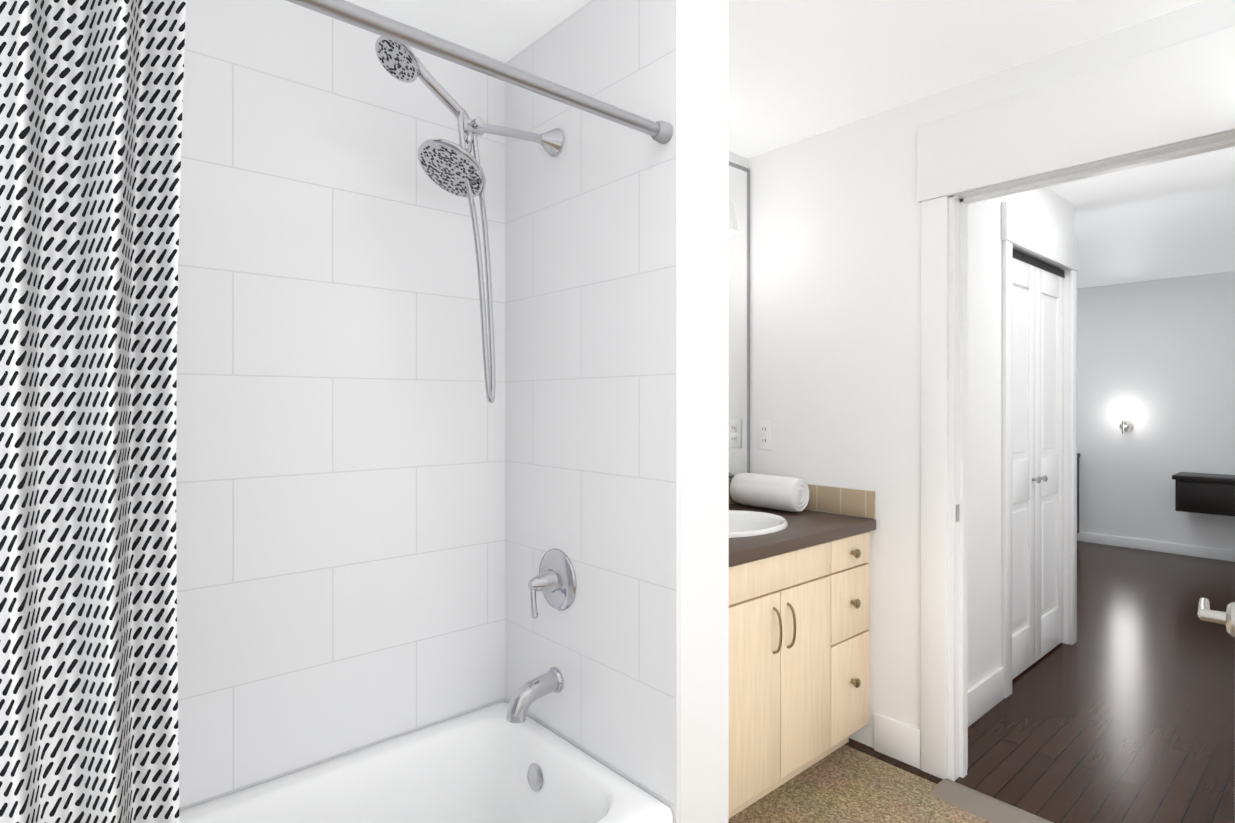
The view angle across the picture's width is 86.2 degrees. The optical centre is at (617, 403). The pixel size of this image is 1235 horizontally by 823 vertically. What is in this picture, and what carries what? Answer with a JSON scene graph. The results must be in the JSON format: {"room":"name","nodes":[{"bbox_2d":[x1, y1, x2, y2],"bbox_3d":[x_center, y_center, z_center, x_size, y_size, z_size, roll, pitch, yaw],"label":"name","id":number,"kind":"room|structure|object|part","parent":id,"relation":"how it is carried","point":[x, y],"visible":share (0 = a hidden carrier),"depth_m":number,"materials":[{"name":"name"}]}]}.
{"room":"bathroom","nodes":[
{"label":"bathroom","id":0,"kind":"room"},
{"bbox_2d":[681,0,728,822],"bbox_3d":[-0.039,0.105,1.902,0.190,2.400,0.760,0,0,-41],"label":"wall","id":1,"kind":"structure","parent":0,"point":[704,411],"depth_m":1.62,"materials":[{"name":"white paint"}]},
{"bbox_2d":[505,0,675,822],"bbox_3d":[-0.111,0.105,1.837,0.004,2.400,0.756,0,0,-41],"label":"wall tile","id":2,"kind":"structure","parent":1,"relation":"attached to","point":[590,350],"depth_m":1.76,"materials":[{"name":"white tile"}]},
{"bbox_2d":[375,36,564,402],"bbox_3d":[-0.370,-0.437,1.735,0.524,0.870,0.184,0,0,-41],"label":"shower head","id":3,"kind":"object","parent":2,"relation":"attached to","point":[453,168],"visible":1,"depth_m":1.70},
{"bbox_3d":[-0.455,-0.795,1.664,0.151,0.117,0.032,0,0,-41],"label":"handle","id":4,"kind":"part","parent":3,"relation":"part of","materials":[{"name":"silver metal"}]},
{"bbox_3d":[-0.275,-0.742,1.823,0.249,0.048,0.024,0,0,-41],"label":"arm","id":5,"kind":"part","parent":3,"relation":"part of"},
{"bbox_2d":[506,548,576,722],"bbox_3d":[-0.233,0.645,1.850,0.163,0.455,0.176,0,0,-41],"label":"tub faucet","id":6,"kind":"object","parent":2,"relation":"attached to","point":[553,581],"visible":1,"depth_m":1.85,"materials":[{"name":"silver metal"}]},
{"bbox_3d":[-0.239,0.821,1.856,0.161,0.102,0.055,0,0,-41],"label":"spout","id":7,"kind":"part","parent":6,"relation":"part of","materials":[{"name":"silver metal"}]},
{"bbox_3d":[-0.233,0.542,1.841,0.024,0.086,0.031,0,0,-41],"label":"lever","id":8,"kind":"part","parent":6,"relation":"part of","materials":[{"name":"silver metal"}]},
{"bbox_3d":[-0.208,0.505,1.871,0.098,0.176,0.176,0,0,-41],"label":"plate","id":9,"kind":"part","parent":6,"relation":"part of","materials":[{"name":"silver metal"}]},
{"bbox_2d":[675,0,680,822],"bbox_3d":[0.143,0.106,1.555,0.016,2.400,0.003,0,0,-41],"label":"wall tile edge","id":10,"kind":"object","parent":1,"relation":"attached to","point":[678,481],"visible":1,"depth_m":1.55,"materials":[{"name":"white tile"}]},
{"bbox_2d":[729,151,747,479],"bbox_3d":[-0.522,0.105,2.071,3.045,2.400,0.130,0,0,-41],"label":"wall","id":11,"kind":"structure","parent":0,"point":[738,159],"depth_m":2.90,"materials":[{"name":"white paint"}]},
{"bbox_2d":[176,0,504,811],"bbox_3d":[-0.935,0.105,1.622,1.530,2.400,0.004,0,0,-41],"label":"wall tile","id":12,"kind":"structure","parent":11,"relation":"attached to","point":[340,480],"depth_m":1.76,"materials":[{"name":"white tile"}]},
{"bbox_2d":[729,161,749,478],"bbox_3d":[0.246,-0.360,2.550,1.016,1.364,0.152,0,0,-41],"label":"mirror","id":13,"kind":"object","parent":11,"relation":"attached to","point":[739,318],"visible":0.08,"depth_m":2.89,"materials":[{"name":"clear glass"}]},
{"bbox_3d":[0.201,-1.036,2.601,1.016,0.012,0.013,0,0,-41],"label":"frame","id":14,"kind":"part","parent":13,"relation":"part of","materials":[{"name":"grey metal"}]},
{"bbox_3d":[0.581,-0.361,2.934,0.006,1.340,0.013,0,0,-41],"label":"frame","id":15,"kind":"part","parent":13,"relation":"part of","materials":[{"name":"grey metal"}]},
{"bbox_2d":[346,0,1234,287],"bbox_3d":[1.766,-1.146,3.315,8.130,0.100,5.400,0,0,-41],"label":"ceiling","id":16,"kind":"structure","parent":0,"point":[802,68],"depth_m":2.13,"materials":[{"name":"white paint"}]},
{"bbox_2d":[729,541,1234,822],"bbox_3d":[1.766,1.354,3.318,8.130,0.100,5.400,0,0,-41],"label":"floor","id":17,"kind":"structure","parent":0,"point":[1121,709],"depth_m":2.61,"materials":[{"name":"brown wood"}]},
{"bbox_2d":[179,702,672,822],"bbox_3d":[-0.685,1.126,1.336,1.518,0.360,0.754,0,0,-41],"label":"tub","id":18,"kind":"object","parent":17,"relation":"on","point":[490,764],"visible":0.96,"depth_m":1.80,"materials":[{"name":"white ceramic"}]},
{"bbox_2d":[729,480,875,817],"bbox_3d":[0.389,0.797,2.363,1.054,1.015,0.622,0,0,-41],"label":"bathroom vanity","id":19,"kind":"object","parent":17,"relation":"on","point":[799,642],"visible":0.52,"depth_m":2.20,"materials":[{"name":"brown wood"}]},
{"bbox_3d":[0.404,0.900,2.018,0.290,0.600,0.018,0,0,-41],"label":"door","id":20,"kind":"part","parent":19,"relation":"part of","materials":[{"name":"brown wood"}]},
{"bbox_2d":[729,510,787,537],"bbox_3d":[0.380,0.507,2.373,0.530,0.176,0.410,0,0,-41],"label":"sink","id":21,"kind":"object","parent":19,"relation":"in","point":[742,524],"depth_m":2.52,"materials":[{"name":"white ceramic"}]},
{"bbox_2d":[730,473,808,511],"bbox_3d":[0.624,0.362,2.726,0.137,0.138,0.308,0,0,-41],"label":"towel","id":22,"kind":"object","parent":19,"relation":"on","point":[788,494],"visible":0.98,"depth_m":2.65,"materials":[{"name":"white fabric"}]},
{"bbox_3d":[0.503,0.715,2.072,0.009,0.149,0.033,0,0,-41],"label":"handle","id":23,"kind":"part","parent":19,"relation":"part of","materials":[{"name":"silver"}]},
{"bbox_3d":[0.560,0.715,2.122,0.009,0.149,0.033,0,0,-41],"label":"handle","id":24,"kind":"part","parent":19,"relation":"part of","materials":[{"name":"silver"}]},
{"bbox_3d":[0.628,0.900,2.213,0.293,0.600,0.018,0,0,-41],"label":"door","id":25,"kind":"part","parent":19,"relation":"part of","materials":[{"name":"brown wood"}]},
{"bbox_3d":[0.843,0.722,2.401,0.269,0.245,0.018,0,0,-41],"label":"drawer","id":26,"kind":"part","parent":19,"relation":"part of","materials":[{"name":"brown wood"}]},
{"bbox_3d":[0.843,1.026,2.401,0.269,0.348,0.018,0,0,-41],"label":"drawer","id":27,"kind":"part","parent":19,"relation":"part of","materials":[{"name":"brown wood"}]},
{"bbox_3d":[0.843,0.536,2.401,0.269,0.113,0.018,0,0,-41],"label":"drawer","id":28,"kind":"part","parent":19,"relation":"part of","materials":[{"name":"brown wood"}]},
{"bbox_3d":[0.860,1.005,2.383,0.035,0.035,0.032,0,0,-41],"label":"knob","id":29,"kind":"part","parent":19,"relation":"part of","materials":[{"name":"silver"}]},
{"bbox_3d":[0.860,0.720,2.382,0.035,0.035,0.032,0,0,-41],"label":"knob","id":30,"kind":"part","parent":19,"relation":"part of","materials":[{"name":"silver"}]},
{"bbox_3d":[0.860,0.539,2.382,0.035,0.035,0.032,0,0,-41],"label":"knob","id":31,"kind":"part","parent":19,"relation":"part of","materials":[{"name":"silver"}]},
{"bbox_2d":[931,779,1052,822],"bbox_3d":[1.355,1.296,1.950,0.140,0.018,0.788,0,0,-41],"label":"trim","id":32,"kind":"structure","parent":17,"relation":"on","point":[976,803],"depth_m":2.13,"materials":[{"name":"silver metal"}]},
{"bbox_2d":[1077,453,1079,533],"bbox_3d":[3.855,0.883,6.499,0.465,0.835,1.070,0,0,-41],"label":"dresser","id":33,"kind":"object","parent":17,"relation":"on","point":[1078,455],"visible":0.02,"depth_m":6.22,"materials":[{"name":"black wood"}]},
{"bbox_2d":[748,0,1234,747],"bbox_3d":[1.169,0.105,2.362,0.115,2.400,1.655,0,0,-41],"label":"wall","id":34,"kind":"structure","parent":0,"point":[835,305],"depth_m":2.51,"materials":[{"name":"white paint"}]},
{"bbox_2d":[757,420,772,449],"bbox_3d":[0.640,0.134,2.873,0.009,0.130,0.080,0,0,-41],"label":"outlet","id":35,"kind":"object","parent":34,"relation":"attached to","point":[764,434],"visible":1,"depth_m":2.87,"materials":[{"name":"white plastic"}]},
{"bbox_2d":[874,713,920,768],"bbox_3d":[1.028,1.235,2.426,0.014,0.140,0.175,0,0,-41],"label":"baseboard","id":36,"kind":"structure","parent":34,"relation":"attached to","point":[897,740],"depth_m":2.42,"materials":[{"name":"white paint"}]},
{"bbox_2d":[956,504,959,521],"bbox_3d":[1.184,0.380,2.297,0.028,0.060,0.002,0,0,-41],"label":"strike plate","id":37,"kind":"object","parent":34,"relation":"attached to","point":[957,511],"visible":1,"depth_m":2.29,"materials":[{"name":"grey metal"}]},
{"bbox_2d":[959,198,966,777],"bbox_3d":[1.214,0.294,2.317,0.035,2.022,0.012,0,0,-41],"label":"door frame","id":38,"kind":"object","parent":34,"relation":"attached to","point":[963,493],"visible":0.86,"depth_m":2.31,"materials":[{"name":"white paint"}]},
{"bbox_2d":[917,26,1234,780],"bbox_3d":[1.445,0.158,2.027,0.140,2.295,0.988,0,0,-41],"label":"door frame","id":39,"kind":"structure","parent":34,"relation":"attached to","point":[1180,93],"depth_m":2.23,"materials":[{"name":"white paint"}]},
{"bbox_3d":[1.115,0.292,2.322,0.018,2.025,0.090,0,0,-41],"label":"bathroom door trim","id":40,"kind":"part","parent":39,"relation":"part of","materials":[{"name":"white wood"}]},
{"bbox_3d":[1.458,-0.711,2.037,0.035,0.012,0.752,0,0,-41],"label":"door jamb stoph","id":41,"kind":"part","parent":39,"relation":"part of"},
{"bbox_2d":[951,131,1234,198],"bbox_3d":[1.454,-0.726,2.034,0.117,0.019,0.788,0,0,-41],"label":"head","id":42,"kind":"object","parent":34,"relation":"attached to","point":[1203,141],"visible":0.33,"depth_m":1.97},
{"bbox_2d":[968,146,1233,203],"bbox_3d":[1.506,-0.780,2.080,0.024,0.120,0.988,0,0,-41],"label":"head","id":43,"kind":"object","parent":34,"relation":"attached to","point":[1107,173],"visible":0.02,"depth_m":2.06},
{"bbox_2d":[968,187,1068,689],"bbox_3d":[1.764,0.104,3.063,1.705,2.400,0.120,0,0,-41],"label":"wall","id":44,"kind":"structure","parent":0,"point":[984,449],"depth_m":2.82,"materials":[{"name":"white paint"}]},
{"bbox_2d":[968,203,969,235],"bbox_3d":[1.384,-0.746,2.636,0.060,0.140,0.021,0,0,-41],"label":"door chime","id":45,"kind":"object","parent":44,"relation":"attached to","point":[968,219],"visible":0.08,"depth_m":2.64,"materials":[{"name":"white plastic"}]},
{"bbox_2d":[968,667,1003,726],"bbox_3d":[1.438,1.234,2.691,0.719,0.140,0.014,0,0,-41],"label":"baseboard","id":46,"kind":"structure","parent":44,"relation":"attached to","point":[986,695],"depth_m":2.78,"materials":[{"name":"white paint"}]},
{"bbox_2d":[1002,240,1012,697],"bbox_3d":[1.744,0.289,2.954,0.080,2.030,0.018,0,0,-41],"label":"trim","id":47,"kind":"structure","parent":44,"relation":"attached to","point":[1007,302],"depth_m":2.93,"materials":[{"name":"white paint"}]},
{"bbox_2d":[1013,249,1064,277],"bbox_3d":[2.071,-0.705,3.323,0.900,0.038,0.070,0,0,-41],"label":"track","id":48,"kind":"object","parent":44,"relation":"attached to","point":[1025,258],"visible":0.29,"depth_m":3.30,"materials":[{"name":"black metal"}]},
{"bbox_2d":[1012,258,1035,679],"bbox_3d":[1.911,0.299,3.165,0.446,1.985,0.032,0,0,-41],"label":"closet doors","id":49,"kind":"structure","parent":48,"relation":"hanging from","point":[1023,454],"depth_m":3.20,"materials":[{"name":"white paint"}]},
{"bbox_2d":[1032,475,1047,482],"bbox_3d":[2.104,0.374,3.287,0.130,0.032,0.037,0,0,-41],"label":"door knob","id":50,"kind":"object","parent":49,"relation":"attached to","point":[1044,478],"depth_m":3.26,"materials":[{"name":"grey metal"}]},
{"bbox_3d":[2.067,0.374,3.255,0.032,0.032,0.037,0,0,-41],"label":"knob","id":51,"kind":"part","parent":50,"relation":"part of","materials":[{"name":"grey metal"}]},
{"bbox_3d":[2.141,0.374,3.319,0.032,0.032,0.037,0,0,-41],"label":"knob","id":52,"kind":"part","parent":50,"relation":"part of","materials":[{"name":"grey metal"}]},
{"bbox_2d":[1035,267,1063,661],"bbox_3d":[2.251,0.299,3.461,0.446,1.985,0.032,0,0,-41],"label":"closet doors","id":53,"kind":"structure","parent":48,"relation":"hanging from","point":[1049,491],"depth_m":3.45,"materials":[{"name":"white paint"}]},
{"bbox_2d":[1001,201,1078,271],"bbox_3d":[2.115,-0.811,3.273,1.080,0.170,0.024,0,0,-41],"label":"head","id":54,"kind":"object","parent":44,"relation":"attached to","point":[1025,231],"visible":0.88,"depth_m":3.18},
{"bbox_2d":[1069,270,1076,644],"bbox_3d":[2.482,0.288,3.598,0.080,2.030,0.018,0,0,-41],"label":"trim","id":55,"kind":"structure","parent":44,"relation":"attached to","point":[1072,457],"depth_m":3.58,"materials":[{"name":"white paint"}]},
{"bbox_2d":[1061,202,1073,643],"bbox_3d":[2.445,0.103,3.657,0.100,2.400,0.120,0,0,-41],"label":"wall","id":56,"kind":"structure","parent":0,"point":[1066,460],"depth_m":3.59,"materials":[{"name":"white paint"}]},
{"bbox_2d":[1077,271,1234,550],"bbox_3d":[4.773,0.101,5.939,0.150,2.400,5.400,0,0,-41],"label":"wall","id":57,"kind":"structure","parent":0,"point":[1156,359],"depth_m":5.84,"materials":[{"name":"white paint"}]},
{"bbox_2d":[1117,410,1132,433],"bbox_3d":[4.552,0.163,5.932,0.191,0.215,0.100,0,0,-41],"label":"sconce","id":58,"kind":"object","parent":57,"relation":"attached to","point":[1125,426],"visible":1,"depth_m":5.89,"materials":[{"name":"grey metal"}]},
{"bbox_3d":[4.511,0.206,5.897,0.016,0.130,0.015,0,0,-41],"label":"stem","id":59,"kind":"part","parent":58,"relation":"part of","materials":[{"name":"grey metal"}]},
{"bbox_3d":[4.511,0.098,5.897,0.084,0.085,0.084,0,0,-41],"label":"lamp shade","id":60,"kind":"part","parent":58,"relation":"part of","materials":[{"name":"white glass"}]},
{"bbox_3d":[4.619,0.201,5.991,0.012,0.100,0.100,0,0,-41],"label":"plate","id":61,"kind":"part","parent":58,"relation":"part of","materials":[{"name":"grey metal"}]},
{"bbox_2d":[1077,532,1234,561],"bbox_3d":[4.281,1.255,6.380,0.014,0.090,3.790,0,0,-41],"label":"baseboard","id":62,"kind":"structure","parent":57,"relation":"attached to","point":[1195,551],"depth_m":5.81,"materials":[{"name":"white paint"}]},
{"bbox_2d":[1172,472,1234,515],"bbox_3d":[5.038,0.734,5.216,0.398,0.295,0.960,0,0,-41],"label":"console","id":63,"kind":"object","parent":57,"relation":"attached to","point":[1207,493],"visible":1,"depth_m":5.31,"materials":[{"name":"black wood"}]},
{"bbox_3d":[2.007,0.106,1.401,0.115,2.400,0.895,0,0,-41],"label":"wall","id":64,"kind":"structure","parent":0,"visible":0},
{"bbox_3d":[1.379,0.288,1.437,0.743,2.020,0.094,0,0,-41],"label":"bathroom door","id":65,"kind":"structure","parent":64,"relation":"in","visible":0},
{"bbox_2d":[1197,598,1234,637],"bbox_3d":[1.194,0.403,1.247,0.151,0.064,0.147,0,0,44],"label":"door handle","id":66,"kind":"object","parent":65,"relation":"attached to","point":[1207,614],"depth_m":1.24,"materials":[{"name":"grey metal"}]},
{"bbox_3d":[-1.261,0.106,0.834,0.004,2.400,0.756,0,0,-41],"label":"wall tile","id":67,"kind":"structure","parent":0,"visible":0},
{"bbox_2d":[0,0,672,822],"bbox_3d":[-0.455,0.109,1.070,1.522,1.555,0.079,0,0,-41],"label":"shower curtain","id":68,"kind":"object","parent":67,"relation":"attached to","point":[90,128],"visible":1,"depth_m":0.86,"materials":[{"name":"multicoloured fabric"}]},
{"bbox_3d":[-0.458,-0.644,1.074,1.522,0.031,0.031,0,0,-41],"label":"rod","id":69,"kind":"part","parent":68,"relation":"part of","materials":[{"name":"grey metal"}]}
]}

